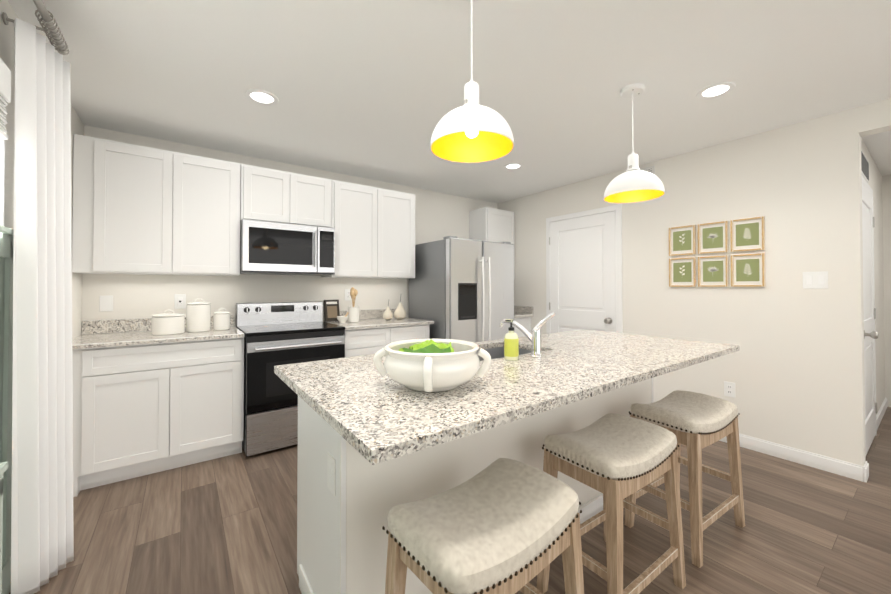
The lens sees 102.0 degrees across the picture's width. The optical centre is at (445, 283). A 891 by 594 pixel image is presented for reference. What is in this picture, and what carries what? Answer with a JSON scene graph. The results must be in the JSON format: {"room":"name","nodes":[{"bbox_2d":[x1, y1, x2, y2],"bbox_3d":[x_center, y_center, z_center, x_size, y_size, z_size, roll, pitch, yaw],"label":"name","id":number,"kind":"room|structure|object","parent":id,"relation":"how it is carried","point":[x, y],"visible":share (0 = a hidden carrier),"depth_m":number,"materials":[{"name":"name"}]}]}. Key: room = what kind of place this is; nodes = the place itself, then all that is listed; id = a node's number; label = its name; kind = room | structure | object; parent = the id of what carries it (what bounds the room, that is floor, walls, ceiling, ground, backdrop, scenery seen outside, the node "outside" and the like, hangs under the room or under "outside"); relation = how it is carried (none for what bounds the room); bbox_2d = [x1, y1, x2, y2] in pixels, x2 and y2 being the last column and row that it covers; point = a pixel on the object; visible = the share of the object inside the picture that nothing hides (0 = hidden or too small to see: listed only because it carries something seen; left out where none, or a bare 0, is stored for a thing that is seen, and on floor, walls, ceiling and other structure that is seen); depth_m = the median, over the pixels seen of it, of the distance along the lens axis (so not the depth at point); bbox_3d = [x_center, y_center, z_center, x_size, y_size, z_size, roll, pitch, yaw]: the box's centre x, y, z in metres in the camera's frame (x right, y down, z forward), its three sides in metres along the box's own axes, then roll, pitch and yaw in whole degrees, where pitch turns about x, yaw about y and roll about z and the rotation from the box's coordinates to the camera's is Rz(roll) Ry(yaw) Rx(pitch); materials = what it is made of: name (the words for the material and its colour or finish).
{"room":"kitchen","nodes":[
{"label":"kitchen","id":0,"kind":"room"},
{"bbox_2d":[0,0,83,338],"bbox_3d":[-0.393,0.027,-0.573,0.120,2.440,7.800,1,-1,-36],"label":"wall","id":1,"kind":"structure","parent":0,"point":[7,50],"depth_m":1.53,"materials":[{"name":"white paint"}]},
{"bbox_2d":[0,105,5,225],"bbox_3d":[-1.187,-0.513,0.550,0.128,0.642,2.090,1,-1,-36],"label":"window","id":2,"kind":"structure","parent":1,"relation":"in","point":[2,165],"depth_m":1.41,"materials":[{"name":"white glass"}]},
{"bbox_2d":[0,58,10,139],"bbox_3d":[-1.087,-0.683,0.561,0.040,0.268,1.975,1,-1,-36],"label":"window shade","id":3,"kind":"object","parent":1,"relation":"attached to","point":[5,84],"visible":1,"depth_m":1.33,"materials":[{"name":"white fabric"}]},
{"bbox_2d":[0,225,13,593],"bbox_3d":[0.068,0.498,-1.069,0.043,1.487,6.424,1,-1,-36],"label":"window","id":4,"kind":"structure","parent":1,"relation":"attached to","point":[6,298],"depth_m":1.46,"materials":[{"name":"grey paint"}]},
{"bbox_2d":[2,0,68,54],"bbox_3d":[-0.008,-1.085,-0.841,0.166,0.066,6.091,1,-1,-36],"label":"curtain rod","id":5,"kind":"object","parent":1,"relation":"attached to","point":[53,34],"visible":0.98,"depth_m":1.48,"materials":[{"name":"grey metal"}]},
{"bbox_2d":[11,17,73,593],"bbox_3d":[-1.697,0.120,1.514,0.075,2.281,0.303,0,-1,-15],"label":"curtain","id":6,"kind":"object","parent":5,"relation":"hanging from","point":[42,539],"visible":1,"depth_m":1.49,"materials":[{"name":"white fabric"}]},
{"bbox_2d":[81,125,496,334],"bbox_3d":[-0.008,0.090,4.604,6.833,2.440,0.120,1,-1,-36],"label":"wall","id":7,"kind":"structure","parent":0,"point":[439,216],"depth_m":3.30,"materials":[{"name":"white paint"}]},
{"bbox_2d":[99,296,112,311],"bbox_3d":[-2.529,0.152,2.688,0.075,0.118,0.008,1,-1,-36],"label":"electrical outlet","id":8,"kind":"object","parent":7,"relation":"attached to","point":[105,303],"visible":1,"depth_m":2.69,"materials":[{"name":"white plastic"}]},
{"bbox_2d":[72,134,240,275],"bbox_3d":[-2.145,-0.521,2.769,0.960,0.911,0.339,1,-1,-36],"label":"upper cabinet","id":9,"kind":"object","parent":7,"relation":"attached to","point":[140,210],"visible":1,"depth_m":2.59,"materials":[{"name":"white wood"}]},
{"bbox_2d":[174,294,185,308],"bbox_3d":[-2.170,0.150,2.948,0.075,0.118,0.010,1,-1,-36],"label":"outlet","id":10,"kind":"object","parent":7,"relation":"attached to","point":[179,301],"visible":1,"depth_m":2.95,"materials":[{"name":"white plastic"}]},
{"bbox_2d":[240,164,331,227],"bbox_3d":[-1.454,-0.741,3.275,0.743,0.460,0.339,1,-1,-36],"label":"upper cabinet","id":11,"kind":"object","parent":7,"relation":"attached to","point":[272,195],"visible":0.98,"depth_m":3.11,"materials":[{"name":"white wood"}]},
{"bbox_2d":[240,219,334,275],"bbox_3d":[-1.418,-0.293,3.221,0.741,0.426,0.459,1,-1,-36],"label":"over-the-range microwave","id":12,"kind":"object","parent":11,"relation":"attached to","point":[271,248],"visible":1,"depth_m":3.04,"materials":[{"name":"grey metal"}]},
{"bbox_2d":[345,289,351,300],"bbox_3d":[-1.022,0.123,3.785,0.075,0.118,0.008,1,-1,-36],"label":"electrical outlet","id":13,"kind":"object","parent":7,"relation":"attached to","point":[347,295],"visible":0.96,"depth_m":3.78,"materials":[{"name":"white plastic"}]},
{"bbox_2d":[321,180,414,278],"bbox_3d":[-0.783,-0.509,3.760,0.908,0.911,0.339,1,-1,-36],"label":"upper cabinet","id":14,"kind":"object","parent":7,"relation":"attached to","point":[374,227],"visible":0.96,"depth_m":3.59,"materials":[{"name":"white wood"}]},
{"bbox_2d":[469,207,514,278],"bbox_3d":[0.623,-0.497,4.782,0.514,0.911,0.339,1,-1,-36],"label":"upper cabinet","id":15,"kind":"object","parent":7,"relation":"attached to","point":[490,224],"visible":0.48,"depth_m":4.64,"materials":[{"name":"white wood"}]},
{"bbox_2d":[8,0,890,202],"bbox_3d":[2.262,-1.219,1.374,7.140,0.100,8.200,1,-1,-36],"label":"ceiling","id":16,"kind":"structure","parent":0,"point":[371,89],"depth_m":2.01,"materials":[{"name":"white paint"}]},
{"bbox_2d":[245,89,278,105],"bbox_3d":[-1.143,-1.155,2.247,0.192,0.006,0.192,1,-1,-36],"label":"recessed light","id":17,"kind":"object","parent":16,"relation":"in","point":[266,98],"visible":1,"depth_m":2.24,"materials":[{"name":"white plastic"}]},
{"bbox_2d":[430,0,513,162],"bbox_3d":[0.102,-0.846,1.406,0.324,0.644,0.324,1,-1,-36],"label":"pendant light","id":18,"kind":"object","parent":16,"relation":"hanging from","point":[471,130],"visible":1,"depth_m":1.40,"materials":[{"name":"white metal"}]},
{"bbox_2d":[503,163,522,169],"bbox_3d":[0.662,-1.139,3.523,0.192,0.006,0.192,1,-1,-36],"label":"recessed light","id":19,"kind":"object","parent":16,"relation":"in","point":[511,166],"visible":1,"depth_m":3.52,"materials":[{"name":"white plastic"}]},
{"bbox_2d":[604,83,664,202],"bbox_3d":[1.118,-0.837,2.151,0.324,0.644,0.324,1,-1,-36],"label":"pendant light","id":20,"kind":"object","parent":16,"relation":"hanging from","point":[633,183],"visible":1,"depth_m":2.12,"materials":[{"name":"white metal"}]},
{"bbox_2d":[696,82,735,99],"bbox_3d":[1.626,-1.156,2.172,0.192,0.006,0.192,1,-1,-36],"label":"recessed light","id":21,"kind":"object","parent":16,"relation":"in","point":[713,90],"visible":1,"depth_m":2.16,"materials":[{"name":"white plastic"}]},
{"bbox_2d":[9,407,890,593],"bbox_3d":[2.262,1.321,1.343,7.140,0.100,8.200,1,-1,-36],"label":"floor","id":22,"kind":"structure","parent":0,"point":[225,525],"depth_m":1.83,"materials":[{"name":"brown wood"}]},
{"bbox_2d":[0,462,7,593],"bbox_3d":[0.205,0.920,-1.198,0.071,0.640,6.062,1,-1,-36],"label":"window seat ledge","id":23,"kind":"object","parent":22,"relation":"on","point":[3,467],"visible":1,"depth_m":1.25,"materials":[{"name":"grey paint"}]},
{"bbox_2d":[72,315,243,496],"bbox_3d":[-2.056,0.779,2.631,0.960,1.015,0.642,1,-1,-36],"label":"base cabinet","id":24,"kind":"object","parent":22,"relation":"on","point":[146,401],"visible":0.96,"depth_m":2.39,"materials":[{"name":"white wood"}]},
{"bbox_2d":[151,310,184,334],"bbox_3d":[-2.039,0.283,2.654,0.198,0.175,0.198,1,-1,-36],"label":"canister","id":25,"kind":"object","parent":24,"relation":"on","point":[164,323],"visible":1,"depth_m":2.58,"materials":[{"name":"white ceramic"}]},
{"bbox_2d":[186,298,210,331],"bbox_3d":[-1.919,0.245,2.804,0.158,0.255,0.158,1,-1,-36],"label":"canister","id":26,"kind":"object","parent":24,"relation":"on","point":[198,316],"visible":1,"depth_m":2.74,"materials":[{"name":"white ceramic"}]},
{"bbox_2d":[213,308,229,329],"bbox_3d":[-1.805,0.286,2.911,0.118,0.175,0.118,1,-1,-36],"label":"canister","id":27,"kind":"object","parent":24,"relation":"on","point":[221,320],"visible":1,"depth_m":2.87,"materials":[{"name":"white ceramic"}]},
{"bbox_2d":[236,301,344,456],"bbox_3d":[-1.333,0.735,3.091,0.747,1.115,0.730,1,-1,-36],"label":"range","id":28,"kind":"object","parent":22,"relation":"on","point":[279,333],"visible":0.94,"depth_m":2.78,"materials":[{"name":"black metal"}]},
{"bbox_2d":[323,308,433,356],"bbox_3d":[-0.681,0.791,3.630,0.938,1.015,0.642,1,-1,-36],"label":"base cabinet","id":29,"kind":"object","parent":22,"relation":"on","point":[372,331],"visible":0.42,"depth_m":3.39,"materials":[{"name":"white wood"}]},
{"bbox_2d":[324,300,339,320],"bbox_3d":[-1.151,0.276,3.651,0.150,0.213,0.062,1,-1,-36],"label":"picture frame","id":30,"kind":"object","parent":29,"relation":"on","point":[331,311],"visible":0.83,"depth_m":3.64,"materials":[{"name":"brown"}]},
{"bbox_2d":[337,312,348,322],"bbox_3d":[-0.979,0.331,3.449,0.122,0.100,0.112,1,-1,-36],"label":"mortar","id":31,"kind":"object","parent":29,"relation":"on","point":[342,319],"visible":1,"depth_m":3.42,"materials":[{"name":"white ceramic"}]},
{"bbox_2d":[348,287,358,321],"bbox_3d":[-0.904,0.210,3.542,0.118,0.343,0.118,1,-1,-36],"label":"utensil crock","id":32,"kind":"object","parent":29,"relation":"on","point":[353,312],"visible":1,"depth_m":3.50,"materials":[{"name":"white ceramic"}]},
{"bbox_2d":[383,301,392,319],"bbox_3d":[-0.602,0.276,3.774,0.104,0.217,0.104,1,-1,-36],"label":"pear","id":33,"kind":"object","parent":29,"relation":"on","point":[387,314],"visible":0.96,"depth_m":3.74,"materials":[{"name":"beige ceramic"}]},
{"bbox_2d":[394,297,405,318],"bbox_3d":[-0.483,0.249,3.848,0.131,0.272,0.131,1,-1,-36],"label":"pear","id":34,"kind":"object","parent":29,"relation":"on","point":[400,312],"visible":0.98,"depth_m":3.81,"materials":[{"name":"white ceramic"}]},
{"bbox_2d":[409,236,513,341],"bbox_3d":[0.191,0.421,4.066,0.900,1.765,0.878,1,-1,-36],"label":"fridge","id":35,"kind":"object","parent":22,"relation":"on","point":[461,289],"visible":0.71,"depth_m":3.73,"materials":[{"name":"grey metal"}]},
{"bbox_2d":[297,344,656,593],"bbox_3d":[0.372,0.837,1.996,2.160,0.884,0.552,1,-1,-36],"label":"kitchen island","id":36,"kind":"object","parent":22,"relation":"on","point":[344,504],"depth_m":1.35,"materials":[{"name":"white paint"}]},
{"bbox_2d":[274,329,739,467],"bbox_3d":[0.491,0.377,1.837,2.318,0.030,1.005,1,-1,-36],"label":"island countertop","id":37,"kind":"structure","parent":36,"relation":"on","point":[384,420],"depth_m":1.25,"materials":[{"name":"beige stone"}]},
{"bbox_2d":[373,339,491,391],"bbox_3d":[-0.046,0.285,1.253,0.332,0.138,0.332,1,-1,-36],"label":"bowl","id":38,"kind":"object","parent":37,"relation":"on","point":[437,372],"visible":0.92,"depth_m":1.13,"materials":[{"name":"white ceramic"}]},
{"bbox_2d":[398,339,453,352],"bbox_3d":[-0.067,0.258,1.262,0.234,0.114,0.248,1,-1,-36],"label":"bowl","id":39,"kind":"object","parent":38,"relation":"in","point":[430,346],"visible":0.33,"depth_m":1.23,"materials":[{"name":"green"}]},
{"bbox_2d":[504,319,518,360],"bbox_3d":[0.310,0.265,1.698,0.067,0.188,0.068,1,-1,-36],"label":"soap bottle","id":40,"kind":"object","parent":37,"relation":"on","point":[511,345],"visible":1,"depth_m":1.67,"materials":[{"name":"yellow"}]},
{"bbox_2d":[382,458,583,593],"bbox_3d":[0.120,0.939,1.045,0.526,0.656,0.351,1,-1,-40],"label":"stool","id":41,"kind":"object","parent":22,"relation":"on","point":[504,526],"visible":1,"depth_m":0.97,"materials":[{"name":"fabric"}]},
{"bbox_2d":[514,305,532,336],"bbox_3d":[0.709,0.804,4.642,0.521,1.015,0.642,1,-1,-36],"label":"base cabinet","id":42,"kind":"object","parent":22,"relation":"on","point":[523,315],"visible":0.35,"depth_m":4.52,"materials":[{"name":"white wood"}]},
{"bbox_2d":[537,413,685,593],"bbox_3d":[0.695,0.945,1.512,0.532,0.656,0.360,1,-1,-36],"label":"stool","id":43,"kind":"object","parent":22,"relation":"on","point":[615,459],"visible":1,"depth_m":1.43,"materials":[{"name":"fabric"}]},
{"bbox_2d":[624,390,744,567],"bbox_3d":[1.262,0.949,1.906,0.526,0.656,0.351,0,-1,-33],"label":"stool","id":44,"kind":"object","parent":22,"relation":"on","point":[695,423],"visible":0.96,"depth_m":1.80,"materials":[{"name":"fabric"}]},
{"bbox_2d":[497,98,890,480],"bbox_3d":[3.075,0.058,1.949,0.120,2.440,7.800,1,-1,-36],"label":"wall","id":45,"kind":"structure","parent":0,"point":[792,369],"depth_m":2.72,"materials":[{"name":"white paint"}]},
{"bbox_2d":[549,211,615,332],"bbox_3d":[1.467,0.279,3.975,0.090,2.023,0.819,1,-1,-36],"label":"pantry door","id":46,"kind":"structure","parent":45,"relation":"in","point":[582,277],"depth_m":3.96,"materials":[{"name":"white wood"}]},
{"bbox_2d":[546,204,622,333],"bbox_3d":[1.498,0.256,3.992,0.022,2.095,0.929,1,-1,-36],"label":"door frame","id":47,"kind":"structure","parent":45,"relation":"attached to","point":[617,209],"depth_m":3.66,"materials":[{"name":"white wood"}]},
{"bbox_2d":[640,165,654,174],"bbox_3d":[1.860,-0.985,3.515,0.016,0.235,0.340,1,-1,-36],"label":"air vent","id":48,"kind":"object","parent":45,"relation":"in","point":[651,169],"visible":0.08,"depth_m":3.40,"materials":[{"name":"white metal"}]},
{"bbox_2d":[668,225,695,255],"bbox_3d":[2.090,-0.374,3.188,0.018,0.258,0.210,1,-1,-36],"label":"picture frame","id":49,"kind":"object","parent":45,"relation":"attached to","point":[682,240],"visible":1,"depth_m":3.19,"materials":[{"name":"white"}]},
{"bbox_2d":[669,257,695,286],"bbox_3d":[2.090,-0.095,3.185,0.018,0.258,0.210,1,-1,-36],"label":"picture frame","id":50,"kind":"object","parent":45,"relation":"attached to","point":[682,272],"visible":1,"depth_m":3.19,"materials":[{"name":"white"}]},
{"bbox_2d":[697,221,727,253],"bbox_3d":[2.224,-0.376,3.004,0.018,0.258,0.210,1,-1,-36],"label":"picture frame","id":51,"kind":"object","parent":45,"relation":"attached to","point":[712,237],"visible":1,"depth_m":3.00,"materials":[{"name":"white"}]},
{"bbox_2d":[698,255,728,286],"bbox_3d":[2.224,-0.097,3.001,0.018,0.258,0.210,1,-1,-36],"label":"picture frame","id":52,"kind":"object","parent":45,"relation":"attached to","point":[713,271],"visible":1,"depth_m":3.00,"materials":[{"name":"white"}]},
{"bbox_2d":[724,381,735,397],"bbox_3d":[2.291,0.857,2.906,0.008,0.118,0.075,1,-1,-36],"label":"electrical outlet","id":53,"kind":"object","parent":45,"relation":"attached to","point":[729,389],"visible":1,"depth_m":2.90,"materials":[{"name":"white plastic"}]},
{"bbox_2d":[730,216,764,251],"bbox_3d":[2.358,-0.379,2.820,0.018,0.258,0.210,1,-1,-36],"label":"picture frame","id":54,"kind":"object","parent":45,"relation":"attached to","point":[747,234],"visible":1,"depth_m":2.82,"materials":[{"name":"white"}]},
{"bbox_2d":[730,253,764,286],"bbox_3d":[2.358,-0.099,2.816,0.018,0.258,0.210,1,-1,-36],"label":"picture frame","id":55,"kind":"object","parent":45,"relation":"attached to","point":[747,270],"visible":1,"depth_m":2.81,"materials":[{"name":"white"}]},
{"bbox_2d":[719,434,862,481],"bbox_3d":[1.908,1.248,3.424,0.012,0.097,2.700,1,-1,-36],"label":"baseboard","id":56,"kind":"structure","parent":45,"relation":"attached to","point":[834,466],"depth_m":2.55,"materials":[{"name":"white wood"}]},
{"bbox_2d":[803,271,827,288],"bbox_3d":[2.581,-0.021,2.518,0.008,0.118,0.125,1,-1,-36],"label":"switch plate","id":57,"kind":"object","parent":45,"relation":"attached to","point":[815,280],"visible":1,"depth_m":2.52,"materials":[{"name":"white plastic"}]},
{"bbox_2d":[863,461,868,482],"bbox_3d":[2.756,1.235,2.361,0.134,0.097,0.012,1,-1,-36],"label":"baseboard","id":58,"kind":"structure","parent":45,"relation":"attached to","point":[866,470],"depth_m":2.33,"materials":[{"name":"white wood"}]},
{"bbox_2d":[861,137,888,414],"bbox_3d":[3.663,0.073,3.181,2.280,2.440,0.120,1,-1,-36],"label":"wall","id":59,"kind":"structure","parent":0,"point":[879,184],"depth_m":3.58,"materials":[{"name":"white paint"}]},
{"bbox_2d":[861,150,868,182],"bbox_3d":[3.279,-0.921,2.828,0.580,0.180,0.014,1,-1,-36],"label":"air vent","id":60,"kind":"object","parent":59,"relation":"in","point":[865,167],"visible":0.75,"depth_m":2.85,"materials":[{"name":"white metal"}]},
{"bbox_2d":[862,176,876,435],"bbox_3d":[3.322,0.241,2.841,0.920,2.095,0.022,1,-1,-36],"label":"door frame","id":61,"kind":"structure","parent":59,"relation":"attached to","point":[866,185],"depth_m":3.06,"materials":[{"name":"white wood"}]},
{"bbox_2d":[862,183,878,454],"bbox_3d":[3.346,0.265,2.815,0.810,2.023,0.090,1,-1,-36],"label":"hall door","id":62,"kind":"structure","parent":59,"relation":"in","point":[869,309],"depth_m":2.86,"materials":[{"name":"white wood"}]},
{"bbox_2d":[876,397,887,428],"bbox_3d":[3.713,1.244,3.119,2.305,0.097,0.012,1,-1,-36],"label":"baseboard","id":63,"kind":"structure","parent":59,"relation":"attached to","point":[881,411],"depth_m":3.43,"materials":[{"name":"white wood"}]},
{"bbox_2d":[885,175,890,406],"bbox_3d":[5.974,0.060,2.086,0.120,2.440,4.610,1,-1,-36],"label":"wall","id":64,"kind":"structure","parent":0,"point":[887,177],"depth_m":3.79,"materials":[{"name":"white paint"}]}
]}

